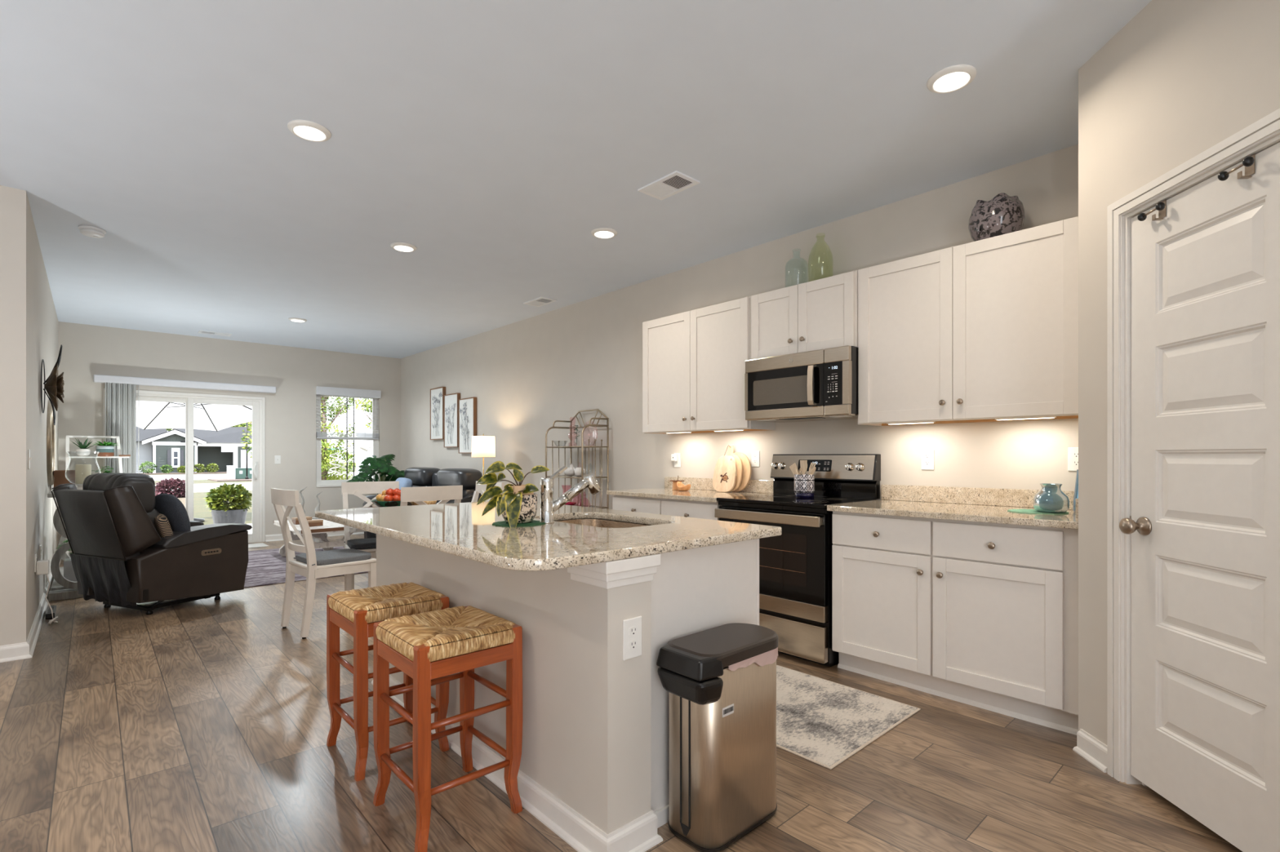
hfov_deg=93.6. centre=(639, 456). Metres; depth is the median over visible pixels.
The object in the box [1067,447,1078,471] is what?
wall outlet
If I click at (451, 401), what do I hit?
framed print
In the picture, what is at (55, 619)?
cable tangle
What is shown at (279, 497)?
dining chair
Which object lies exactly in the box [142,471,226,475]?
mulch bed
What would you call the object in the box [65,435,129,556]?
plant stand
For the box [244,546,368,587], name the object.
area rug
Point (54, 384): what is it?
sculpture
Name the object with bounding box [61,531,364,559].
baseboard
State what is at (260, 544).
door mat
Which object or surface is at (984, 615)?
base cabinet
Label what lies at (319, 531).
coffee table
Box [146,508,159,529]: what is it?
lumbar cushion
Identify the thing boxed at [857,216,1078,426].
upper cabinet
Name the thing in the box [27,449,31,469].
light switch
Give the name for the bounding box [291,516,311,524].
wooden box
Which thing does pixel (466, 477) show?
cushion
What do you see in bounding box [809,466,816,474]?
wooden utensil
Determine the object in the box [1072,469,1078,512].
glass vase
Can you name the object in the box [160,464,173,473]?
shrub
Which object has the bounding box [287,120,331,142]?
recessed light
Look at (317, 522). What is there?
wooden box
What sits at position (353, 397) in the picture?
hook
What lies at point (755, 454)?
wall outlet
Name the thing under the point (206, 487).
path
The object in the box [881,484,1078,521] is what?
backsplash
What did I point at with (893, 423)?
diffuser
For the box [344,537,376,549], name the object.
seat cushion
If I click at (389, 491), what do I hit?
fruit
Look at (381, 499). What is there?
fruit
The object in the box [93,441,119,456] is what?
succulent plant
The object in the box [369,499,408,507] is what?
fruit bowl
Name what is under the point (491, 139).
ceiling
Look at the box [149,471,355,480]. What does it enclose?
path
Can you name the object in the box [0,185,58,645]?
wall
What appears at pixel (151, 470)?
shrub
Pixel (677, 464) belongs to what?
wall outlet
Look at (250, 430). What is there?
leafy tree
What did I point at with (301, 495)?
figure
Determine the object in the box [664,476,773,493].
backsplash
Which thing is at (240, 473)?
utility box
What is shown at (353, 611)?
bar stool
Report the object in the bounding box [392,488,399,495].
fruit
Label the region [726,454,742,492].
cutting board
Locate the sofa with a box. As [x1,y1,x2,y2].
[362,466,482,538]
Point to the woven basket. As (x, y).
(434, 502)
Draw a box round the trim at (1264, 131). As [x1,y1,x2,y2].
[1106,108,1279,786]
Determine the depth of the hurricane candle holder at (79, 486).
5.25 m
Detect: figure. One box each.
[299,486,307,514]
[311,492,321,519]
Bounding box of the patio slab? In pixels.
[248,524,252,533]
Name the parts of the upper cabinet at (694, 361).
door, door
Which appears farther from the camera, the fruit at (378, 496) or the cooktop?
the fruit at (378, 496)
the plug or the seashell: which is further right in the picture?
the plug
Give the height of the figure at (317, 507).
0.331 m
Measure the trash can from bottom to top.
0.592 m
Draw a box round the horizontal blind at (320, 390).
[315,386,381,439]
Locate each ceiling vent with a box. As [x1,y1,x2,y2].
[197,329,231,336]
[523,297,556,306]
[637,170,700,200]
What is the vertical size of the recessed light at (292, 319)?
0.020 m
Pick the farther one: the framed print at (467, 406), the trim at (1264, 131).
the framed print at (467, 406)
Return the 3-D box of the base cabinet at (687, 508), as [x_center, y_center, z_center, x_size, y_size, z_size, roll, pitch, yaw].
[0.366,0.741,4.517,0.659,0.882,1.088,0,0,-42]
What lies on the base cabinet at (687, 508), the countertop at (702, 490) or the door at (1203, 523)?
the countertop at (702, 490)
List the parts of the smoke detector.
mounting plate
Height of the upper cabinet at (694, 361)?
0.914 m
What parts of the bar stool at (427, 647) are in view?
leg, leg, rush seat, leg, leg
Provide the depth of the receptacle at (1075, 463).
3.01 m
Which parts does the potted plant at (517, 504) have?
pot, pot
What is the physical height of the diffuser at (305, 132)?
0.009 m
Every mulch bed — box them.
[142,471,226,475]
[207,478,252,481]
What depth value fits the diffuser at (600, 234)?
4.18 m
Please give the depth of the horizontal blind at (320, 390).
9.05 m
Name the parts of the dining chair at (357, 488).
leg, leg, rail, seat, crest rail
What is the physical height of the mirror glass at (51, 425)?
0.682 m
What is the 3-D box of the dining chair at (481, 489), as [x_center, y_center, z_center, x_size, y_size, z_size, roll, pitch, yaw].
[-1.467,0.700,4.968,0.560,0.965,0.456,0,0,-42]
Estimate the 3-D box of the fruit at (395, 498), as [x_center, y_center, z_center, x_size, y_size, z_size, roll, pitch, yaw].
[-1.916,0.331,4.737,0.070,0.070,0.069,0,0,-42]
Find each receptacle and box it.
[628,626,637,636]
[628,640,637,650]
[924,453,930,458]
[924,460,930,465]
[1072,452,1078,457]
[1072,460,1078,466]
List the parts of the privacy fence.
post, rail, fence panel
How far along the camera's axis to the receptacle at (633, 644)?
1.79 m
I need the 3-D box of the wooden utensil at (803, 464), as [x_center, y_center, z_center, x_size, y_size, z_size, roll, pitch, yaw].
[1.063,0.138,3.901,0.014,0.227,0.052,0,0,-42]
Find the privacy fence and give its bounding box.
[355,423,373,478]
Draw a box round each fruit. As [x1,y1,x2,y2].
[375,493,382,501]
[379,494,385,501]
[383,494,392,501]
[385,488,393,495]
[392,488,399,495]
[392,494,400,501]
[396,489,400,496]
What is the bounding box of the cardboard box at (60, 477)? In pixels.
[53,470,75,488]
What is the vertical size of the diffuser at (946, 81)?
0.009 m
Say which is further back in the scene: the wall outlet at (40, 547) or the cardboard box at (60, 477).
the cardboard box at (60, 477)
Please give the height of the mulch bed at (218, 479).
0.050 m
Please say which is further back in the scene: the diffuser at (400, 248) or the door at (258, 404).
the door at (258, 404)
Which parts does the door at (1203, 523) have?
knob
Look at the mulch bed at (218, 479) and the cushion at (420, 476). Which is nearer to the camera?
the cushion at (420, 476)
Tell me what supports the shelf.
attached to the plant stand
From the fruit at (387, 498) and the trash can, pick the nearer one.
the trash can
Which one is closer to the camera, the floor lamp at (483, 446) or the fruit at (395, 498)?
the fruit at (395, 498)
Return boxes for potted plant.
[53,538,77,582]
[476,461,549,528]
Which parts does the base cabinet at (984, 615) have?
knob, door, drawer, knob, knob, shoe moulding, knob, drawer, door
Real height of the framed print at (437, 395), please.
0.730 m
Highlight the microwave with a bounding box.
[744,345,857,422]
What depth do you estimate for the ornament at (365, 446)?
11.05 m
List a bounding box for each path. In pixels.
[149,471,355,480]
[155,482,252,493]
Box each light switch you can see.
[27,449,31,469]
[274,455,280,464]
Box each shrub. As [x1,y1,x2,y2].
[138,461,157,473]
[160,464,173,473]
[177,465,185,473]
[193,463,205,472]
[204,462,219,472]
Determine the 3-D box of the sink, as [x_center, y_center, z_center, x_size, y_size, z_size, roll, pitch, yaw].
[-0.168,0.401,2.574,0.406,0.203,0.656,0,0,-42]
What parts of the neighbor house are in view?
fascia trim, pane, eave trim, garage door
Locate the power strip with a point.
(48, 613)
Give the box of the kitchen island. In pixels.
[371,533,759,851]
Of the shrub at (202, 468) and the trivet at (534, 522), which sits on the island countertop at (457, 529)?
the trivet at (534, 522)
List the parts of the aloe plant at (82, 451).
pot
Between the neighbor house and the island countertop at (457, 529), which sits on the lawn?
the neighbor house
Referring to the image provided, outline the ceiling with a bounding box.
[0,0,1151,358]
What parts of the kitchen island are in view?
baseboard, cap moulding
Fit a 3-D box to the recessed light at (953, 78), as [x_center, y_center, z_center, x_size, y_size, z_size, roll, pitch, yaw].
[1.286,-1.551,2.485,0.184,0.020,0.184,0,0,-42]
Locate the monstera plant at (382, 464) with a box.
[346,453,404,494]
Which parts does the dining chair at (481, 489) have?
leg, crest rail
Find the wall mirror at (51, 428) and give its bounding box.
[46,400,55,485]
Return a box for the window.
[315,394,378,487]
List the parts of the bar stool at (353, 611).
leg, leg, rush seat, leg, leg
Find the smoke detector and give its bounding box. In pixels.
[78,225,106,238]
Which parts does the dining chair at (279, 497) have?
leg, crest rail, rail, leg, seat, leg, leg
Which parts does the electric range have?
door handle, oven door, control knob, control knob, storage drawer, door rail, control panel, panel frame, control knob, control knob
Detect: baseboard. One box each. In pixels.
[0,642,31,662]
[26,558,61,657]
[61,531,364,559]
[1072,728,1106,773]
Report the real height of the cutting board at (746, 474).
0.357 m
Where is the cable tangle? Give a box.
[45,573,57,625]
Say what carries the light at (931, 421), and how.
attached to the upper cabinet at (986, 330)
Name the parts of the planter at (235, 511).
pot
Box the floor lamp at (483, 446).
[471,434,495,475]
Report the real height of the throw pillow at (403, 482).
0.380 m
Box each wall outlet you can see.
[34,553,36,572]
[39,545,41,560]
[622,616,641,660]
[674,453,680,467]
[751,450,759,466]
[921,449,933,470]
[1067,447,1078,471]
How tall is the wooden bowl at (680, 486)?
0.072 m
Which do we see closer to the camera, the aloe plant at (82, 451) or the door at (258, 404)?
the aloe plant at (82, 451)
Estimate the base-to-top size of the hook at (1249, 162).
0.062 m
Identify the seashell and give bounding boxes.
[564,462,574,475]
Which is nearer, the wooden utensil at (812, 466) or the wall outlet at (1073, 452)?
the wall outlet at (1073, 452)
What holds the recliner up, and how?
on the floor
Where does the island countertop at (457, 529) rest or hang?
on the kitchen island
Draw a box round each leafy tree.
[231,421,252,426]
[240,422,252,461]
[320,395,355,479]
[336,397,372,469]
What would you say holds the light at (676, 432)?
attached to the upper cabinet at (694, 361)
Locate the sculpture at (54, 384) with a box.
[40,344,64,425]
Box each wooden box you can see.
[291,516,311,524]
[306,519,323,526]
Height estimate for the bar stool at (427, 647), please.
0.628 m
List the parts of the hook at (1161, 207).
rubber knob, rod, rubber knob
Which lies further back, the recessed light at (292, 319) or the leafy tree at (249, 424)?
the leafy tree at (249, 424)
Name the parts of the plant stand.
frame, rail, frame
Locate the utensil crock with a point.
(804, 485)
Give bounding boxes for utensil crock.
[794,474,814,497]
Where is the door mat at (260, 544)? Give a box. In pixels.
[248,542,268,548]
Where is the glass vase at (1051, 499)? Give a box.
[1032,483,1069,513]
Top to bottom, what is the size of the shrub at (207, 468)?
0.840 m
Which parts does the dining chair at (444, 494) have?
leg, crest rail, leg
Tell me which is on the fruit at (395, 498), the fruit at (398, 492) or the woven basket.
the fruit at (398, 492)
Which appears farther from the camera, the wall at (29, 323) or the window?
the window
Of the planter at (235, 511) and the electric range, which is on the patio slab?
the planter at (235, 511)
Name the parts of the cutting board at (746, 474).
board handle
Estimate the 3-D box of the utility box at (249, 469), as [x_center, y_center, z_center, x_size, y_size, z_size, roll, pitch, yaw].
[-21.656,0.936,33.437,0.430,0.590,0.540,0,0,-42]
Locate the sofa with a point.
(420, 476)
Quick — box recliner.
[51,472,252,614]
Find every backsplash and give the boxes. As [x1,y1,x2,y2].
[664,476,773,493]
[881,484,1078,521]
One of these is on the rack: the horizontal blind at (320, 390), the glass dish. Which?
the glass dish
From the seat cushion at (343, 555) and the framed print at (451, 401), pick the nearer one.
the seat cushion at (343, 555)
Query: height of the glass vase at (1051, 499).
0.134 m
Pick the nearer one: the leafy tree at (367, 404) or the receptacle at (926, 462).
the receptacle at (926, 462)
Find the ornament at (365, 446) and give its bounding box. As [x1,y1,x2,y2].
[359,398,373,451]
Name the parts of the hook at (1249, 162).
rubber knob, rod, rubber knob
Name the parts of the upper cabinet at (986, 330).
door, knob, knob, door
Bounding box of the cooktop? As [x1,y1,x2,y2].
[716,493,876,513]
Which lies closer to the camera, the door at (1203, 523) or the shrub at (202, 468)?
the door at (1203, 523)
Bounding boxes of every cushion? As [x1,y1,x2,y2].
[82,472,155,512]
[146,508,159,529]
[293,548,371,565]
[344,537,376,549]
[404,466,440,485]
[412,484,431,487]
[436,468,482,488]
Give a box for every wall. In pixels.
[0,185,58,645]
[58,321,400,540]
[400,144,1078,509]
[1078,0,1279,782]
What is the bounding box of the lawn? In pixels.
[152,462,355,524]
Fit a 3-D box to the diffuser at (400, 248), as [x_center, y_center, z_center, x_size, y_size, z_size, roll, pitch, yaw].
[-1.759,-1.545,4.477,0.132,0.009,0.132,0,0,-42]
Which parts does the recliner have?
arm, panel, power plate, arm, control plate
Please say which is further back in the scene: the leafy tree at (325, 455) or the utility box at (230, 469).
the utility box at (230, 469)
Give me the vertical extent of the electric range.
1.195 m
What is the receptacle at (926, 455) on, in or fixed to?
attached to the wall outlet at (927, 455)
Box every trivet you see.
[492,520,545,526]
[1007,509,1068,514]
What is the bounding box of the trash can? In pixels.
[656,622,778,851]
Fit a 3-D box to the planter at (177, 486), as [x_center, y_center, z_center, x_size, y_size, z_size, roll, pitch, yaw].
[-7.218,0.771,9.320,0.528,0.910,0.525,0,0,28]
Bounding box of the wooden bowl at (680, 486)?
[676,481,690,491]
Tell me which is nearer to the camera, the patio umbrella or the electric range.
the electric range
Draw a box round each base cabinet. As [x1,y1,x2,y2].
[612,495,722,520]
[831,511,1078,735]
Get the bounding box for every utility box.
[226,465,235,479]
[235,467,246,479]
[245,467,252,479]
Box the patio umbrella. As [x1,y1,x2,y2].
[136,400,252,522]
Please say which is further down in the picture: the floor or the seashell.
the floor
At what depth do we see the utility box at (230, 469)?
32.39 m
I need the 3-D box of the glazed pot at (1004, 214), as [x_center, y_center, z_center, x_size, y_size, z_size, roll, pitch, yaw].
[1.860,-1.223,3.140,0.256,0.236,0.256,0,0,27]
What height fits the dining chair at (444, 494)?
0.965 m
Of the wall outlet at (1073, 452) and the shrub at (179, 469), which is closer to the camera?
the wall outlet at (1073, 452)
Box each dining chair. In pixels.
[271,488,376,639]
[341,481,399,589]
[375,485,462,553]
[471,480,504,502]
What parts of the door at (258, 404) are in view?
panel, panel, handle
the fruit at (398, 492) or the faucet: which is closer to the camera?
the faucet
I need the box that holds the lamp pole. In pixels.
[244,422,248,479]
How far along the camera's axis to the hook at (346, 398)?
10.86 m
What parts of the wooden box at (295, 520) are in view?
lid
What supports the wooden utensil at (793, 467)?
in the utensil crock
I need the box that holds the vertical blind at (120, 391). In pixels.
[93,374,275,473]
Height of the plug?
0.060 m
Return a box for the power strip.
[44,604,56,619]
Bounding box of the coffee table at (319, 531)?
[273,518,353,556]
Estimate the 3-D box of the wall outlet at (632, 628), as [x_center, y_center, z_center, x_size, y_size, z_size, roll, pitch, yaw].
[-0.022,0.542,1.795,0.074,0.120,0.008,0,0,-42]
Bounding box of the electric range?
[714,453,880,666]
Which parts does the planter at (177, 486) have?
pot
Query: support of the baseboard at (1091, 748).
attached to the wall at (1180, 78)
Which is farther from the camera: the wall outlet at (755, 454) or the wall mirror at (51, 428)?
the wall mirror at (51, 428)
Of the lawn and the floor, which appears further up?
the lawn
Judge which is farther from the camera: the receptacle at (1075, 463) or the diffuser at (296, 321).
the diffuser at (296, 321)
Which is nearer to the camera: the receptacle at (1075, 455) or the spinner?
the receptacle at (1075, 455)
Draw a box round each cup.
[669,480,684,490]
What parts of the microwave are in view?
door, door glass, handle, control panel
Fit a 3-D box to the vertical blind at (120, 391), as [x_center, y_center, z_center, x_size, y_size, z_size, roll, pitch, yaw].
[-5.773,0.092,7.750,1.878,2.120,0.103,0,0,-42]
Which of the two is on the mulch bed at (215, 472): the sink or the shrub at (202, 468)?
the shrub at (202, 468)
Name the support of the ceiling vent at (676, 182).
in the ceiling
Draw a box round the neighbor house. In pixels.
[136,426,252,473]
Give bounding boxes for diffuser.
[291,320,303,322]
[293,125,324,140]
[394,245,413,251]
[595,231,613,238]
[893,422,930,424]
[933,71,969,91]
[996,417,1053,420]
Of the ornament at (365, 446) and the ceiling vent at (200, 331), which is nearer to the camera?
the ceiling vent at (200, 331)
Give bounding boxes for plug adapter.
[36,560,48,574]
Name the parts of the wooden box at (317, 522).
lid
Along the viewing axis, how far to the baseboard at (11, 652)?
3.49 m
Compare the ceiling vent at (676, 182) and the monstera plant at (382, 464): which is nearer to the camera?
the ceiling vent at (676, 182)
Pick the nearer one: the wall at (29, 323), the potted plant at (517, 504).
the potted plant at (517, 504)
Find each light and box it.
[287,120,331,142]
[288,317,306,322]
[390,242,417,252]
[591,227,617,239]
[665,431,692,433]
[714,429,744,431]
[886,421,935,424]
[926,64,977,93]
[995,416,1056,420]
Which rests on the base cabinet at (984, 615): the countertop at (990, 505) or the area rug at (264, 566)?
the countertop at (990, 505)
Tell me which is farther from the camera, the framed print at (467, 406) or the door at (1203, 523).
the framed print at (467, 406)
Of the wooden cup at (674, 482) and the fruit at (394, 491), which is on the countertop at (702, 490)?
the wooden cup at (674, 482)
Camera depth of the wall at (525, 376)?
4.88 m
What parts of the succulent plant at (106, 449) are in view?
pot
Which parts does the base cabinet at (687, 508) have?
drawer, drawer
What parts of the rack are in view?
frame, shelf rail, shelf rail, shelf glass, shelf glass, frame, frame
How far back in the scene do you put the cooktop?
3.67 m
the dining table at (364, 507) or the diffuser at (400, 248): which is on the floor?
the dining table at (364, 507)
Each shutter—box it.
[167,449,171,466]
[180,449,183,466]
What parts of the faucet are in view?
lever, spout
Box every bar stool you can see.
[326,582,449,781]
[373,605,522,851]
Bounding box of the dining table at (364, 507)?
[346,506,378,509]
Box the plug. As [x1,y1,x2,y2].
[671,453,677,461]
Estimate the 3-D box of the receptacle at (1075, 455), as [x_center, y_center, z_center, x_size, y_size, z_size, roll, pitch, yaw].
[2.182,-0.006,3.007,0.002,0.029,0.034,0,0,-42]
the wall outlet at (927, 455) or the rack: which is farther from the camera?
the rack
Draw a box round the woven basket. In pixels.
[410,500,436,505]
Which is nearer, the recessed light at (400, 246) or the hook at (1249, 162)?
the hook at (1249, 162)
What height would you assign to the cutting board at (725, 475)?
0.274 m
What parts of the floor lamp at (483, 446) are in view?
lamp shade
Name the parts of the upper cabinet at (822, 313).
door, knob, door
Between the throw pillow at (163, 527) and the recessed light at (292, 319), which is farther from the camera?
the recessed light at (292, 319)
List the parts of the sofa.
arm, arm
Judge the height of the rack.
1.640 m
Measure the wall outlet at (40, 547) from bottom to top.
0.120 m
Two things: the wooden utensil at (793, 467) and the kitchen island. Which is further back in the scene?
the wooden utensil at (793, 467)
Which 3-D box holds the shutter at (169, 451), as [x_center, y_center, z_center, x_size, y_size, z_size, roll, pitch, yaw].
[-35.822,0.104,45.760,0.216,1.200,0.060,0,0,-42]
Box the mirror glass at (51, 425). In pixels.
[51,425,52,458]
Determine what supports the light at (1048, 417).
attached to the upper cabinet at (986, 330)
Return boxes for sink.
[555,518,651,528]
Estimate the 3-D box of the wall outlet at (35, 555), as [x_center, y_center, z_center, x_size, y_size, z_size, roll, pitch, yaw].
[-4.101,0.722,4.082,0.008,0.120,0.074,0,0,-42]
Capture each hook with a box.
[346,398,347,479]
[353,397,354,475]
[1137,200,1166,221]
[1217,154,1255,181]
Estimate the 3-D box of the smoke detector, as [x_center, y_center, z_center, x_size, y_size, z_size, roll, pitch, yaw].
[-3.764,-1.537,4.134,0.144,0.048,0.144,0,0,-42]
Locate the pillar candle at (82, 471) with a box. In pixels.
[75,463,91,484]
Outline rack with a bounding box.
[545,408,608,509]
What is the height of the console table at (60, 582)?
0.880 m
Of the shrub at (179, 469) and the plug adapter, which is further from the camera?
the shrub at (179, 469)
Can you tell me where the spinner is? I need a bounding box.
[328,397,342,475]
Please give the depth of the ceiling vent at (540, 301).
6.04 m
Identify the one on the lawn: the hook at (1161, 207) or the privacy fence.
the privacy fence
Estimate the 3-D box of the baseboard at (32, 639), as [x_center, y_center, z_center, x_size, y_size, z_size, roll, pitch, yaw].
[-5.147,1.136,5.243,0.026,0.092,4.656,0,0,-42]
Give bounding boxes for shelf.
[67,456,129,457]
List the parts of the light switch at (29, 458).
plate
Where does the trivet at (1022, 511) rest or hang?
on the countertop at (990, 505)
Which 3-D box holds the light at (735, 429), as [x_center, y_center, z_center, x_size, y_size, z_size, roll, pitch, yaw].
[0.651,-0.191,4.422,0.040,0.008,0.260,0,0,-42]
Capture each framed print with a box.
[430,386,445,439]
[444,392,460,447]
[458,397,476,453]
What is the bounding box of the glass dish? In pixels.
[564,502,576,505]
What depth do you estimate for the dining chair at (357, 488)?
5.10 m
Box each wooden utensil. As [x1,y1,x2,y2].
[789,462,798,475]
[800,460,807,475]
[808,462,816,475]
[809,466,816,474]
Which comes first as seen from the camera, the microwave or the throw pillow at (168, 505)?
the microwave
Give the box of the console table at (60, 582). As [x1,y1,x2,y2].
[47,485,83,601]
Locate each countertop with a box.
[315,501,782,571]
[606,476,773,502]
[826,484,1078,529]
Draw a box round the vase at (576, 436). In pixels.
[572,425,580,446]
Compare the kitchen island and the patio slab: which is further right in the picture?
the kitchen island
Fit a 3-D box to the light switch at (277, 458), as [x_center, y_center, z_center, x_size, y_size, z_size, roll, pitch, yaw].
[-5.083,0.046,8.440,0.074,0.120,0.017,0,0,-42]
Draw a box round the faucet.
[539,466,600,523]
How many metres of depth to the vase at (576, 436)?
5.74 m
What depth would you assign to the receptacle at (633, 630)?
1.79 m
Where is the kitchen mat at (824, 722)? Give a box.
[776,664,920,769]
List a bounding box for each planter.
[155,477,194,507]
[203,483,252,524]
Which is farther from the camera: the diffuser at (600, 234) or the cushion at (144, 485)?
the cushion at (144, 485)
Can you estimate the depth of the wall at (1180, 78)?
2.17 m
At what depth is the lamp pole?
32.70 m
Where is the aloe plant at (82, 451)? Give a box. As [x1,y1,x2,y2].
[69,438,97,456]
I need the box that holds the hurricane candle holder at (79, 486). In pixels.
[64,451,97,489]
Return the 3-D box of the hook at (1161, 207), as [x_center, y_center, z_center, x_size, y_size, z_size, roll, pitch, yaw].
[1.761,-0.828,2.043,0.076,0.062,0.097,0,0,3]
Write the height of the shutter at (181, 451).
1.214 m
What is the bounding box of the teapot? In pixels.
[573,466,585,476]
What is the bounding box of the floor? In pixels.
[0,533,1242,851]
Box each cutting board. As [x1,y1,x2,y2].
[712,455,737,492]
[724,444,751,492]
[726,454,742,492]
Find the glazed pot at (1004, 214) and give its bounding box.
[968,192,1025,241]
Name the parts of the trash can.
lid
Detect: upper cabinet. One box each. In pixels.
[642,296,775,434]
[751,270,857,359]
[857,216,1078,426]
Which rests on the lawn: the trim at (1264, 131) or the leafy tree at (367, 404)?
the leafy tree at (367, 404)
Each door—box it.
[102,388,265,542]
[1119,142,1279,851]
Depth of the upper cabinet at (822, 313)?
3.80 m
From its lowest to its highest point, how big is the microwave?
0.405 m
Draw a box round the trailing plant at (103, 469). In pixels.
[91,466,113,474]
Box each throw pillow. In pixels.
[154,493,190,531]
[154,513,173,537]
[395,477,412,489]
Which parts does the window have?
sill, sash, sash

